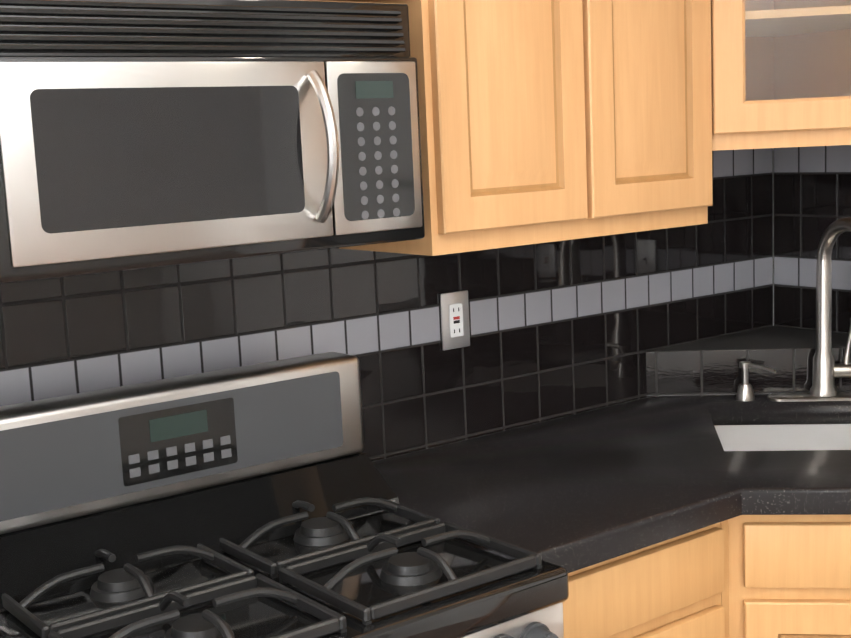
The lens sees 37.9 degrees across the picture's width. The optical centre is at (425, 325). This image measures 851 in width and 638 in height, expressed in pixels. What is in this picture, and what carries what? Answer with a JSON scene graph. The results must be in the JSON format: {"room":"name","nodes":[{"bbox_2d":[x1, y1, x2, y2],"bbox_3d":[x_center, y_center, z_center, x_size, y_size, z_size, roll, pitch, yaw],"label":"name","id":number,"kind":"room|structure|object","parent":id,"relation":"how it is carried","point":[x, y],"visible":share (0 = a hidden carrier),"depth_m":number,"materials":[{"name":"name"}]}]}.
{"room":"kitchen","nodes":[
{"label":"kitchen","id":0,"kind":"room"},
{"bbox_2d":[372,397,646,461],"bbox_3d":[-0.887,0.068,1.927,4.600,2.500,0.100,-9,11,-36],"label":"wall","id":1,"kind":"structure","parent":0,"point":[505,430],"depth_m":2.69,"materials":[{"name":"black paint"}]},
{"bbox_2d":[314,0,380,1],"bbox_3d":[-0.412,-0.746,1.918,0.780,0.457,0.313,-9,11,-36],"label":"upper cabinet","id":2,"kind":"object","parent":1,"relation":"attached to","point":[351,0],"depth_m":2.15,"materials":[{"name":"brown wood"}]},
{"bbox_2d":[0,0,424,283],"bbox_3d":[-0.381,-0.295,1.905,0.694,0.375,0.455,-9,11,-36],"label":"microwave","id":3,"kind":"object","parent":2,"relation":"attached to","point":[138,134],"visible":1,"depth_m":1.75,"materials":[{"name":"silver metal"}]},
{"bbox_2d":[0,148,772,460],"bbox_3d":[-0.221,-0.019,2.355,2.788,0.618,0.008,-9,11,-36],"label":"backsplash","id":4,"kind":"structure","parent":1,"relation":"attached to","point":[560,329],"depth_m":2.54,"materials":[{"name":"tile"}]},
{"bbox_2d":[440,290,469,350],"bbox_3d":[0.062,-0.011,2.560,0.072,0.118,0.008,-9,11,-36],"label":"electrical outlet","id":5,"kind":"object","parent":4,"relation":"attached to","point":[455,328],"visible":1,"depth_m":2.56,"materials":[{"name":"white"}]},
{"bbox_2d":[340,0,712,255],"bbox_3d":[0.196,-0.622,2.397,0.720,0.899,0.313,-9,11,-36],"label":"upper cabinet","id":6,"kind":"object","parent":1,"relation":"attached to","point":[543,121],"visible":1,"depth_m":2.27,"materials":[{"name":"brown wood"}]},
{"bbox_2d":[711,0,850,150],"bbox_3d":[0.804,-0.766,2.662,0.603,0.750,0.603,-9,11,-36],"label":"upper cabinet","id":7,"kind":"object","parent":1,"relation":"attached to","point":[780,73],"visible":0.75,"depth_m":2.52,"materials":[{"name":"brown wood"}]},
{"bbox_2d":[772,148,773,325],"bbox_3d":[1.991,-0.049,1.838,0.100,2.500,3.500,-9,11,-36],"label":"wall","id":8,"kind":"structure","parent":0,"point":[773,233],"depth_m":3.19,"materials":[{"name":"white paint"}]},
{"bbox_2d":[774,145,850,333],"bbox_3d":[1.345,-0.126,2.593,0.008,0.618,1.485,-9,11,-36],"label":"backsplash","id":9,"kind":"structure","parent":8,"relation":"attached to","point":[812,193],"depth_m":3.09,"materials":[{"name":"tile"}]},
{"bbox_3d":[0.230,1.515,0.739,4.600,0.100,3.600,-9,11,-36],"label":"floor","id":10,"kind":"structure","parent":0,"visible":0},
{"bbox_2d":[0,352,568,637],"bbox_3d":[-0.218,0.710,1.861,0.722,1.192,0.683,-9,11,-36],"label":"range","id":11,"kind":"object","parent":10,"relation":"on","point":[260,500],"visible":1,"depth_m":1.88,"materials":[{"name":"black metal"}]},
{"bbox_2d":[563,519,730,637],"bbox_3d":[0.178,0.771,2.367,0.489,0.884,0.618,-9,11,-36],"label":"base cabinet","id":12,"kind":"object","parent":10,"relation":"on","point":[679,586],"depth_m":2.11,"materials":[{"name":"brown wood"}]},
{"bbox_2d":[714,424,850,637],"bbox_3d":[0.857,0.698,2.643,0.933,0.884,0.989,-9,11,-36],"label":"base cabinet","id":13,"kind":"object","parent":10,"relation":"on","point":[764,576],"depth_m":2.22,"materials":[{"name":"brown wood"}]},
{"bbox_2d":[372,396,850,572],"bbox_3d":[0.835,0.298,2.171,1.424,0.047,1.633,-9,11,-36],"label":"countertop","id":14,"kind":"structure","parent":13,"relation":"on","point":[573,493],"depth_m":2.28,"materials":[{"name":"black stone"}]},
{"bbox_2d":[646,326,850,397],"bbox_3d":[0.857,0.107,2.884,0.478,0.112,0.478,-9,11,-36],"label":"tiled ledge","id":15,"kind":"object","parent":14,"relation":"on","point":[709,367],"visible":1,"depth_m":2.91,"materials":[{"name":"tile"}]},
{"bbox_2d":[736,361,775,400],"bbox_3d":[0.758,0.131,2.840,0.042,0.088,0.106,-9,11,-36],"label":"soap dispenser","id":16,"kind":"object","parent":14,"relation":"on","point":[745,392],"visible":0.96,"depth_m":2.85,"materials":[{"name":"silver metal"}]},
{"bbox_2d":[714,424,850,450],"bbox_3d":[0.882,0.349,2.617,0.538,0.190,0.418,-1,9,8],"label":"undermount sink","id":17,"kind":"object","parent":14,"relation":"in","point":[788,437],"visible":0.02,"depth_m":2.82,"materials":[{"name":"silver metal"}]},
{"bbox_2d":[767,217,850,401],"bbox_3d":[0.931,-0.036,2.781,0.195,0.419,0.284,-9,11,-36],"label":"faucet","id":18,"kind":"object","parent":14,"relation":"on","point":[827,370],"visible":1,"depth_m":2.81,"materials":[{"name":"silver metal"}]}
]}

